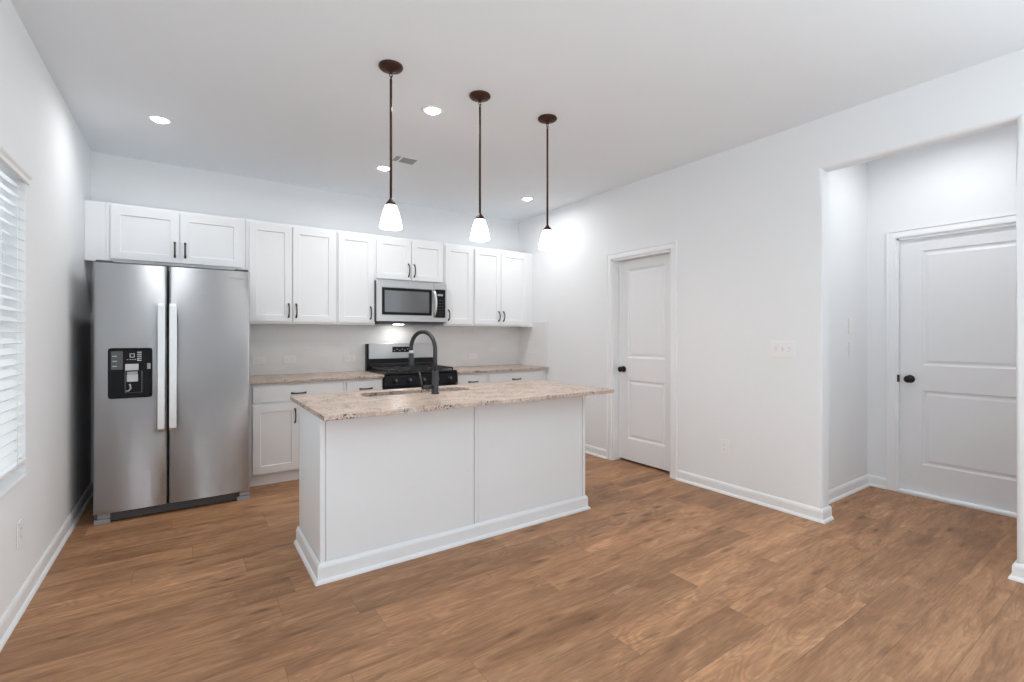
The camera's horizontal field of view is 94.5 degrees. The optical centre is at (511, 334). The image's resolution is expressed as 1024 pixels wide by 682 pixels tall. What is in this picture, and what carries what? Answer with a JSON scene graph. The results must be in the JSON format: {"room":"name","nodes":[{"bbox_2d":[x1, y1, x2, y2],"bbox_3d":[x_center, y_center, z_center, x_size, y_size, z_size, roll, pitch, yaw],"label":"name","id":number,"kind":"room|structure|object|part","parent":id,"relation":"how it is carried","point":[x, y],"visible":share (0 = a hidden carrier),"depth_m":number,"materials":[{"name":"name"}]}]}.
{"room":"kitchen","nodes":[
{"label":"kitchen","id":0,"kind":"room"},
{"bbox_2d":[0,0,90,617],"bbox_3d":[-1.643,-0.102,1.149,0.120,2.745,6.350,0,0,-34],"label":"wall","id":1,"kind":"structure","parent":0,"point":[38,129],"depth_m":2.51,"materials":[{"name":"white paint"}]},
{"bbox_2d":[0,176,28,499],"bbox_3d":[-2.124,-0.036,1.868,0.127,1.427,0.920,0,0,-34],"label":"window","id":2,"kind":"structure","parent":1,"relation":"in","point":[11,481],"depth_m":2.20,"materials":[{"name":"white paint"}]},
{"bbox_3d":[-2.159,-0.043,1.844,0.040,1.415,0.920,0,0,-34],"label":"frame","id":3,"kind":"part","parent":2,"relation":"part of","materials":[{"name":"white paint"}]},
{"bbox_3d":[-2.107,0.668,1.879,0.087,0.018,0.919,0,0,-34],"label":"sill","id":4,"kind":"part","parent":2,"relation":"part of","materials":[{"name":"white paint"}]},
{"bbox_2d":[0,145,32,481],"bbox_3d":[-2.095,-0.076,1.888,0.073,1.383,0.990,0,0,-34],"label":"window blind","id":5,"kind":"object","parent":2,"relation":"attached to","point":[10,461],"visible":1,"depth_m":2.14,"materials":[{"name":"white plastic"}]},
{"bbox_3d":[-2.103,0.604,1.883,0.052,0.023,0.912,0,0,-34],"label":"rail","id":6,"kind":"part","parent":5,"relation":"part of","materials":[{"name":"white plastic"}]},
{"bbox_3d":[-2.103,-0.045,1.883,0.054,1.310,0.662,0,0,-34],"label":"ladder cord","id":7,"kind":"part","parent":5,"relation":"part of","materials":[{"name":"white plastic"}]},
{"bbox_2d":[17,518,22,548],"bbox_3d":[-2.274,0.918,2.189,0.008,0.120,0.075,0,0,-34],"label":"wall outlet","id":8,"kind":"object","parent":1,"relation":"attached to","point":[20,522],"visible":1,"depth_m":2.18,"materials":[{"name":"white plastic"}]},
{"bbox_2d":[0,482,92,651],"bbox_3d":[-1.583,1.226,1.190,0.026,0.088,6.350,0,0,-34],"label":"baseboard","id":9,"kind":"structure","parent":1,"relation":"attached to","point":[17,607],"depth_m":2.43,"materials":[{"name":"white paint"}]},
{"bbox_2d":[91,152,518,482],"bbox_3d":[-1.182,-0.102,5.379,5.650,2.745,0.120,0,0,-34],"label":"wall","id":10,"kind":"structure","parent":0,"point":[114,179],"depth_m":4.48,"materials":[{"name":"white paint"}]},
{"bbox_2d":[84,200,244,270],"bbox_3d":[-2.842,-0.789,3.951,1.053,0.454,0.366,0,0,-34],"label":"upper cabinet","id":11,"kind":"object","parent":10,"relation":"attached to","point":[117,233],"visible":0.98,"depth_m":3.80,"materials":[{"name":"white paint"}]},
{"bbox_3d":[-2.897,-0.787,3.749,0.430,0.402,0.019,0,0,-34],"label":"door","id":12,"kind":"part","parent":11,"relation":"part of","materials":[{"name":"white paint"}]},
{"bbox_3d":[-2.728,-0.693,3.831,0.018,0.133,0.040,0,0,-34],"label":"handle","id":13,"kind":"part","parent":11,"relation":"part of","materials":[{"name":"brown metal"}]},
{"bbox_3d":[-2.671,-0.693,3.870,0.018,0.133,0.040,0,0,-34],"label":"handle","id":14,"kind":"part","parent":11,"relation":"part of","materials":[{"name":"brown metal"}]},
{"bbox_3d":[-2.533,-0.787,3.998,0.433,0.402,0.019,0,0,-34],"label":"door","id":15,"kind":"part","parent":11,"relation":"part of","materials":[{"name":"white paint"}]},
{"bbox_2d":[245,219,335,324],"bbox_3d":[-2.088,-0.558,4.465,0.769,0.915,0.366,0,0,-34],"label":"upper cabinet","id":16,"kind":"object","parent":10,"relation":"attached to","point":[292,268],"visible":0.98,"depth_m":4.34,"materials":[{"name":"white paint"}]},
{"bbox_3d":[-2.163,-0.555,4.249,0.343,0.866,0.019,0,0,-34],"label":"door","id":17,"kind":"part","parent":16,"relation":"part of","materials":[{"name":"white paint"}]},
{"bbox_3d":[-1.860,-0.555,4.456,0.371,0.866,0.019,0,0,-34],"label":"door","id":18,"kind":"part","parent":16,"relation":"part of","materials":[{"name":"white paint"}]},
{"bbox_2d":[336,230,374,325],"bbox_3d":[-1.614,-0.558,4.788,0.374,0.915,0.366,0,0,-34],"label":"upper cabinet","id":19,"kind":"object","parent":10,"relation":"attached to","point":[355,252],"visible":0.98,"depth_m":4.67,"materials":[{"name":"white paint"}]},
{"bbox_2d":[250,324,517,375],"bbox_3d":[-1.213,0.140,5.279,3.135,0.480,0.008,0,0,-34],"label":"tile backsplash","id":20,"kind":"structure","parent":10,"relation":"attached to","point":[316,348],"depth_m":4.96,"materials":[{"name":"white tile"}]},
{"bbox_2d":[283,356,295,362],"bbox_3d":[-2.170,0.240,4.616,0.115,0.072,0.008,0,0,-34],"label":"wall outlet","id":21,"kind":"object","parent":20,"relation":"attached to","point":[286,359],"visible":1,"depth_m":4.62,"materials":[{"name":"white plastic"}]},
{"bbox_2d":[344,355,354,361],"bbox_3d":[-1.694,0.245,4.941,0.115,0.072,0.008,0,0,-34],"label":"wall outlet","id":22,"kind":"object","parent":20,"relation":"attached to","point":[347,358],"visible":1,"depth_m":4.94,"materials":[{"name":"white plastic"}]},
{"bbox_2d":[469,353,476,358],"bbox_3d":[-0.475,0.260,5.772,0.115,0.072,0.008,0,0,-34],"label":"wall outlet","id":23,"kind":"object","parent":20,"relation":"attached to","point":[471,355],"visible":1,"depth_m":5.77,"materials":[{"name":"white plastic"}]},
{"bbox_2d":[375,235,443,283],"bbox_3d":[-1.141,-0.785,5.111,0.766,0.462,0.366,0,0,-34],"label":"upper cabinet","id":24,"kind":"object","parent":10,"relation":"attached to","point":[396,258],"visible":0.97,"depth_m":4.97,"materials":[{"name":"white paint"}]},
{"bbox_3d":[-1.220,-0.782,4.893,0.362,0.412,0.019,0,0,-34],"label":"door","id":25,"kind":"part","parent":24,"relation":"part of","materials":[{"name":"white paint"}]},
{"bbox_2d":[374,280,446,324],"bbox_3d":[-1.120,-0.332,5.068,0.766,0.441,0.440,0,0,-34],"label":"microwave","id":26,"kind":"object","parent":24,"relation":"attached to","point":[395,302],"visible":0.96,"depth_m":4.92,"materials":[{"name":"silver metal"}]},
{"bbox_3d":[-0.820,-0.338,5.045,0.026,0.291,0.064,0,0,-42],"label":"handle","id":27,"kind":"part","parent":26,"relation":"part of","materials":[{"name":"silver metal"}]},
{"bbox_3d":[-0.784,-0.346,5.119,0.154,0.412,0.030,0,0,-34],"label":"control panel","id":28,"kind":"part","parent":26,"relation":"part of","materials":[{"name":"silver metal"}]},
{"bbox_3d":[-0.911,-0.782,5.104,0.364,0.412,0.019,0,0,-34],"label":"door","id":29,"kind":"part","parent":24,"relation":"part of","materials":[{"name":"white paint"}]},
{"bbox_2d":[432,243,472,326],"bbox_3d":[-0.671,-0.558,5.432,0.370,0.915,0.366,0,0,-34],"label":"upper cabinet","id":30,"kind":"object","parent":10,"relation":"attached to","point":[458,259],"visible":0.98,"depth_m":5.32,"materials":[{"name":"white paint"}]},
{"bbox_3d":[-0.593,-0.555,5.320,0.340,0.866,0.019,0,0,-34],"label":"door","id":31,"kind":"part","parent":30,"relation":"part of","materials":[{"name":"white paint"}]},
{"bbox_2d":[463,247,532,326],"bbox_3d":[-0.163,-0.558,5.778,0.854,0.915,0.366,0,0,-34],"label":"upper cabinet","id":32,"kind":"object","parent":10,"relation":"attached to","point":[502,279],"visible":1,"depth_m":5.63,"materials":[{"name":"white paint"}]},
{"bbox_3d":[-0.283,-0.555,5.532,0.349,0.866,0.019,0,0,-34],"label":"door","id":33,"kind":"part","parent":32,"relation":"part of","materials":[{"name":"white paint"}]},
{"bbox_3d":[0.024,-0.555,5.741,0.378,0.866,0.019,0,0,-34],"label":"door","id":34,"kind":"part","parent":32,"relation":"part of","materials":[{"name":"white paint"}]},
{"bbox_2d":[0,453,1023,681],"bbox_3d":[0.607,1.320,2.756,5.650,0.100,6.470,0,0,-34],"label":"floor","id":35,"kind":"structure","parent":0,"point":[664,578],"depth_m":2.27,"materials":[{"name":"brown wood"}]},
{"bbox_2d":[93,260,249,525],"bbox_3d":[-2.617,0.382,3.715,0.918,1.774,0.883,0,0,-34],"label":"refrigerator","id":36,"kind":"object","parent":35,"relation":"on","point":[171,348],"visible":1,"depth_m":3.36,"materials":[{"name":"silver metal"}]},
{"bbox_3d":[-2.672,0.172,3.203,0.061,0.125,0.004,0,0,-34],"label":"control panel","id":37,"kind":"part","parent":36,"relation":"part of","materials":[{"name":"grey plastic"}]},
{"bbox_3d":[-2.635,0.356,3.281,0.400,1.684,0.080,0,0,-34],"label":"freezer door","id":38,"kind":"part","parent":36,"relation":"part of","materials":[{"name":"silver metal"}]},
{"bbox_3d":[-2.459,0.227,3.321,0.042,0.897,0.054,0,0,-34],"label":"handle","id":39,"kind":"part","parent":36,"relation":"part of","materials":[{"name":"silver metal"}]},
{"bbox_3d":[-2.404,0.227,3.358,0.044,0.897,0.054,0,0,-34],"label":"handle","id":40,"kind":"part","parent":36,"relation":"part of","materials":[{"name":"silver metal"}]},
{"bbox_3d":[-2.252,0.356,3.542,0.509,1.684,0.080,0,0,-34],"label":"fresh food door","id":41,"kind":"part","parent":36,"relation":"part of","materials":[{"name":"silver metal"}]},
{"bbox_2d":[250,380,343,486],"bbox_3d":[-2.010,0.838,4.355,0.764,0.863,0.636,0,0,-34],"label":"base cabinet","id":42,"kind":"object","parent":35,"relation":"on","point":[274,418],"visible":0.66,"depth_m":4.03,"materials":[{"name":"white paint"}]},
{"bbox_3d":[-2.007,0.877,4.029,0.354,0.566,0.019,0,0,-34],"label":"door","id":43,"kind":"part","parent":42,"relation":"part of","materials":[{"name":"white paint"}]},
{"bbox_3d":[-1.855,0.501,4.133,0.722,0.134,0.019,0,0,-34],"label":"drawer","id":44,"kind":"part","parent":42,"relation":"part of","materials":[{"name":"white paint"}]},
{"bbox_2d":[250,371,383,383],"bbox_3d":[-1.867,0.394,4.458,1.141,0.025,0.626,0,0,-34],"label":"countertop","id":45,"kind":"structure","parent":42,"relation":"on","point":[303,377],"depth_m":4.35,"materials":[{"name":"stone"}]},
{"bbox_2d":[344,378,382,391],"bbox_3d":[-1.543,0.838,4.673,0.362,0.863,0.636,0,0,-34],"label":"base cabinet","id":46,"kind":"object","parent":35,"relation":"on","point":[367,384],"visible":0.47,"depth_m":4.44,"materials":[{"name":"white paint"}]},
{"bbox_2d":[365,343,457,389],"bbox_3d":[-1.051,0.680,4.967,0.770,1.180,0.686,0,0,-34],"label":"gas range","id":47,"kind":"object","parent":35,"relation":"on","point":[391,360],"visible":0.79,"depth_m":5.00,"materials":[{"name":"black metal"}]},
{"bbox_3d":[-1.206,0.172,5.205,0.738,0.164,0.012,0,0,-34],"label":"panel","id":48,"kind":"part","parent":47,"relation":"part of","materials":[{"name":"silver metal"}]},
{"bbox_2d":[368,369,456,374],"bbox_3d":[-1.037,0.374,4.947,0.770,0.019,0.517,0,0,-34],"label":"cooktop","id":49,"kind":"object","parent":47,"relation":"in","point":[379,371],"depth_m":4.73,"materials":[{"name":"black ceramic"}]},
{"bbox_3d":[-0.899,0.780,4.745,0.762,0.550,0.038,0,0,-34],"label":"oven door","id":50,"kind":"part","parent":47,"relation":"part of","materials":[{"name":"silver metal"}]},
{"bbox_3d":[-0.896,0.442,4.739,0.770,0.116,0.050,0,0,-34],"label":"control panel","id":51,"kind":"part","parent":47,"relation":"part of","materials":[{"name":"black metal"}]},
{"bbox_2d":[294,390,590,586],"bbox_3d":[-0.383,0.838,3.180,1.897,0.863,0.622,0,0,-34],"label":"kitchen island","id":52,"kind":"object","parent":35,"relation":"on","point":[376,492],"visible":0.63,"depth_m":2.79,"materials":[{"name":"white paint"}]},
{"bbox_3d":[-0.999,0.793,2.454,0.004,0.774,0.030,0,0,-34],"label":"trim","id":53,"kind":"part","parent":52,"relation":"part of","materials":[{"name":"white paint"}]},
{"bbox_3d":[-0.978,0.793,2.442,0.026,0.774,0.014,0,0,-34],"label":"corner trim","id":54,"kind":"part","parent":52,"relation":"part of","materials":[{"name":"white paint"}]},
{"bbox_3d":[-0.603,0.793,2.700,0.879,0.774,0.009,0,0,-34],"label":"panel","id":55,"kind":"part","parent":52,"relation":"part of","materials":[{"name":"white paint"}]},
{"bbox_3d":[-0.378,1.220,3.172,1.897,0.099,0.602,0,0,-34],"label":"baseboard","id":56,"kind":"part","parent":52,"relation":"part of","materials":[{"name":"white paint"}]},
{"bbox_2d":[290,380,613,420],"bbox_3d":[-0.336,0.394,3.139,1.939,0.025,0.894,0,0,-34],"label":"island countertop","id":57,"kind":"structure","parent":52,"relation":"on","point":[344,405],"depth_m":2.89,"materials":[{"name":"stone"}]},
{"bbox_2d":[409,330,438,393],"bbox_3d":[-0.595,0.173,3.127,0.148,0.416,0.262,0,0,-34],"label":"kitchen faucet","id":58,"kind":"object","parent":57,"relation":"on","point":[435,374],"visible":1,"depth_m":3.06,"materials":[{"name":"black metal"}]},
{"bbox_3d":[-0.578,0.286,3.006,0.042,0.114,0.015,0,0,-41],"label":"lever","id":59,"kind":"part","parent":58,"relation":"part of","materials":[{"name":"black metal"}]},
{"bbox_3d":[0.147,0.793,3.212,0.874,0.774,0.009,0,0,-34],"label":"panel","id":60,"kind":"part","parent":52,"relation":"part of","materials":[{"name":"white paint"}]},
{"bbox_3d":[0.522,0.793,3.465,0.024,0.774,0.014,0,0,-34],"label":"corner trim","id":61,"kind":"part","parent":52,"relation":"part of","materials":[{"name":"white paint"}]},
{"bbox_2d":[457,372,486,384],"bbox_3d":[-0.586,0.838,5.326,0.390,0.863,0.636,0,0,-34],"label":"base cabinet","id":62,"kind":"object","parent":35,"relation":"on","point":[464,378],"visible":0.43,"depth_m":5.10,"materials":[{"name":"white paint"}]},
{"bbox_2d":[487,369,545,382],"bbox_3d":[-0.080,0.838,5.671,0.832,0.863,0.636,0,0,-34],"label":"base cabinet","id":63,"kind":"object","parent":35,"relation":"on","point":[502,376],"visible":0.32,"depth_m":5.42,"materials":[{"name":"white paint"}]},
{"bbox_2d":[453,364,548,373],"bbox_3d":[-0.244,0.394,5.565,1.227,0.025,0.626,0,0,-34],"label":"countertop","id":64,"kind":"structure","parent":63,"relation":"on","point":[515,367],"depth_m":5.43,"materials":[{"name":"stone"}]},
{"bbox_2d":[11,0,1023,221],"bbox_3d":[0.607,-1.525,2.756,5.650,0.100,6.470,0,0,-34],"label":"ceiling","id":65,"kind":"structure","parent":0,"point":[294,92],"depth_m":2.71,"materials":[{"name":"white paint"}]},
{"bbox_2d":[147,115,172,123],"bbox_3d":[-2.406,-1.465,3.237,0.140,0.020,0.140,0,0,-34],"label":"recessed light","id":66,"kind":"object","parent":65,"relation":"in","point":[155,118],"visible":1,"depth_m":3.22,"materials":[{"name":"white paint"}]},
{"bbox_2d":[376,165,389,170],"bbox_3d":[-1.132,-1.465,4.179,0.140,0.020,0.140,0,0,-34],"label":"recessed light","id":67,"kind":"object","parent":65,"relation":"in","point":[379,167],"visible":0.94,"depth_m":4.15,"materials":[{"name":"white paint"}]},
{"bbox_2d":[378,59,402,230],"bbox_3d":[-0.664,-1.030,2.597,0.132,0.888,0.132,0,0,-34],"label":"pendant light","id":68,"kind":"object","parent":65,"relation":"hanging from","point":[390,218],"visible":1,"depth_m":2.58,"materials":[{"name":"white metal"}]},
{"bbox_3d":[-0.664,-0.650,2.597,0.123,0.128,0.123,0,0,-34],"label":"lamp shade","id":69,"kind":"part","parent":68,"relation":"part of","materials":[{"name":"white glass"}]},
{"bbox_3d":[-0.664,-1.075,2.597,0.014,0.665,0.013,0,0,-34],"label":"rod","id":70,"kind":"part","parent":68,"relation":"part of","materials":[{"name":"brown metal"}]},
{"bbox_2d":[388,154,420,164],"bbox_3d":[-0.903,-1.470,3.981,0.229,0.008,0.169,0,0,-34],"label":"ceiling vent","id":71,"kind":"object","parent":65,"relation":"in","point":[403,159],"visible":0.96,"depth_m":3.96,"materials":[{"name":"white metal"}]},
{"bbox_2d":[422,105,442,115],"bbox_3d":[-0.521,-1.465,3.107,0.140,0.020,0.140,0,0,-34],"label":"recessed light","id":72,"kind":"object","parent":65,"relation":"in","point":[432,110],"visible":1,"depth_m":3.08,"materials":[{"name":"white paint"}]},
{"bbox_2d":[469,90,490,241],"bbox_3d":[-0.198,-1.030,2.916,0.132,0.888,0.132,0,0,-34],"label":"pendant light","id":73,"kind":"object","parent":65,"relation":"hanging from","point":[479,233],"visible":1,"depth_m":2.90,"materials":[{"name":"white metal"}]},
{"bbox_3d":[-0.198,-1.075,2.916,0.014,0.665,0.013,0,0,-34],"label":"rod","id":74,"kind":"part","parent":73,"relation":"part of","materials":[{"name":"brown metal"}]},
{"bbox_3d":[-0.198,-0.650,2.916,0.123,0.128,0.123,0,0,-34],"label":"lamp shade","id":75,"kind":"part","parent":73,"relation":"part of","materials":[{"name":"white glass"}]},
{"bbox_2d":[521,197,533,200],"bbox_3d":[0.165,-1.465,5.118,0.140,0.020,0.140,0,0,-34],"label":"recessed light","id":76,"kind":"object","parent":65,"relation":"in","point":[522,198],"visible":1,"depth_m":5.09,"materials":[{"name":"white paint"}]},
{"bbox_2d":[538,114,556,249],"bbox_3d":[0.241,-1.030,3.221,0.132,0.888,0.132,0,0,-34],"label":"pendant light","id":77,"kind":"object","parent":65,"relation":"hanging from","point":[547,241],"visible":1,"depth_m":3.20,"materials":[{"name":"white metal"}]},
{"bbox_3d":[0.241,-1.075,3.221,0.014,0.665,0.013,0,0,-34],"label":"rod","id":78,"kind":"part","parent":77,"relation":"part of","materials":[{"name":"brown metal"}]},
{"bbox_3d":[0.241,-0.650,3.221,0.123,0.128,0.123,0,0,-34],"label":"lamp shade","id":79,"kind":"part","parent":77,"relation":"part of","materials":[{"name":"white glass"}]},
{"bbox_2d":[519,49,1023,564],"bbox_3d":[1.537,-0.102,4.153,0.120,2.745,4.970,0,0,-34],"label":"wall","id":80,"kind":"structure","parent":0,"point":[749,222],"depth_m":3.61,"materials":[{"name":"white paint"}]},
{"bbox_2d":[518,322,547,366],"bbox_3d":[0.252,0.110,5.918,0.010,0.542,0.602,0,0,-34],"label":"tile backsplash","id":81,"kind":"structure","parent":80,"relation":"attached to","point":[532,341],"depth_m":5.87,"materials":[{"name":"white paint"}]},
{"bbox_3d":[0.345,0.110,5.782,0.010,0.542,0.271,0,0,-34],"label":"edge trim","id":82,"kind":"part","parent":81,"relation":"part of","materials":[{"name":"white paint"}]},
{"bbox_2d":[585,444,605,458],"bbox_3d":[0.686,1.226,5.271,0.026,0.088,1.004,0,0,-34],"label":"baseboard","id":83,"kind":"structure","parent":80,"relation":"attached to","point":[599,452],"depth_m":4.99,"materials":[{"name":"white paint"}]},
{"bbox_2d":[606,241,677,479],"bbox_3d":[1.260,0.221,4.542,0.138,2.098,0.848,0,0,-34],"label":"door frame","id":84,"kind":"structure","parent":80,"relation":"attached to","point":[612,259],"depth_m":4.80,"materials":[{"name":"white paint"}]},
{"bbox_2d":[618,254,669,470],"bbox_3d":[1.273,0.252,4.551,0.102,1.992,0.680,0,0,-34],"label":"door","id":85,"kind":"structure","parent":80,"relation":"in","point":[644,283],"depth_m":4.57,"materials":[{"name":"white paint"}]},
{"bbox_2d":[720,439,728,454],"bbox_3d":[1.701,0.898,3.797,0.008,0.120,0.075,0,0,-34],"label":"wall outlet","id":86,"kind":"object","parent":80,"relation":"attached to","point":[724,444],"visible":1,"depth_m":3.79,"materials":[{"name":"white plastic"}]},
{"bbox_2d":[676,470,833,523],"bbox_3d":[1.827,1.226,3.705,0.146,0.088,1.174,0,0,-34],"label":"baseboard","id":87,"kind":"structure","parent":80,"relation":"attached to","point":[824,515],"depth_m":3.55,"materials":[{"name":"white paint"}]},
{"bbox_2d":[771,341,794,357],"bbox_3d":[1.952,0.103,3.422,0.016,0.118,0.168,0,0,-34],"label":"light switch","id":88,"kind":"object","parent":80,"relation":"attached to","point":[786,349],"visible":1,"depth_m":3.42,"materials":[{"name":"white plastic"}]},
{"bbox_2d":[1008,560,1023,582],"bbox_3d":[2.785,1.226,2.301,0.146,0.088,0.503,0,0,-34],"label":"baseboard","id":89,"kind":"structure","parent":80,"relation":"attached to","point":[1017,574],"depth_m":2.45,"materials":[{"name":"white paint"}]},
{"bbox_2d":[828,162,867,489],"bbox_3d":[2.535,-0.102,3.763,1.090,2.745,0.120,0,0,-34],"label":"wall","id":90,"kind":"structure","parent":0,"point":[848,186],"depth_m":3.81,"materials":[{"name":"white paint"}]},
{"bbox_2d":[848,318,852,332],"bbox_3d":[2.734,-0.075,3.820,0.074,0.118,0.008,0,0,-34],"label":"light switch","id":91,"kind":"object","parent":90,"relation":"attached to","point":[850,320],"visible":1,"depth_m":3.81,"materials":[{"name":"white plastic"}]},
{"bbox_2d":[848,342,852,356],"bbox_3d":[2.734,0.117,3.820,0.074,0.118,0.008,0,0,-34],"label":"light switch","id":92,"kind":"object","parent":90,"relation":"attached to","point":[850,344],"visible":1,"depth_m":3.81,"materials":[{"name":"white plastic"}]},
{"bbox_2d":[829,474,885,503],"bbox_3d":[2.607,1.226,3.658,1.090,0.088,0.134,0,0,-34],"label":"baseboard","id":93,"kind":"structure","parent":90,"relation":"attached to","point":[837,493],"depth_m":3.85,"materials":[{"name":"white paint"}]},
{"bbox_2d":[868,124,1016,477],"bbox_3d":[2.480,-0.102,4.918,0.120,2.745,4.770,0,0,-34],"label":"wall","id":94,"kind":"structure","parent":0,"point":[974,176],"depth_m":3.73,"materials":[{"name":"white paint"}]},
{"bbox_2d":[886,213,1015,490],"bbox_3d":[3.436,0.211,3.500,0.138,2.118,1.062,0,0,-34],"label":"door frame","id":95,"kind":"structure","parent":94,"relation":"attached to","point":[893,238],"depth_m":3.85,"materials":[{"name":"white paint"}]},
{"bbox_2d":[897,226,1016,517],"bbox_3d":[3.420,0.253,3.496,0.169,2.034,0.910,0,0,-34],"label":"door","id":96,"kind":"structure","parent":94,"relation":"in","point":[957,377],"depth_m":3.55,"materials":[{"name":"white paint"}]},
{"bbox_3d":[3.161,0.352,3.776,0.057,0.057,0.057,0,0,-34],"label":"knob","id":97,"kind":"part","parent":96,"relation":"part of","materials":[{"name":"black metal"}]}
]}

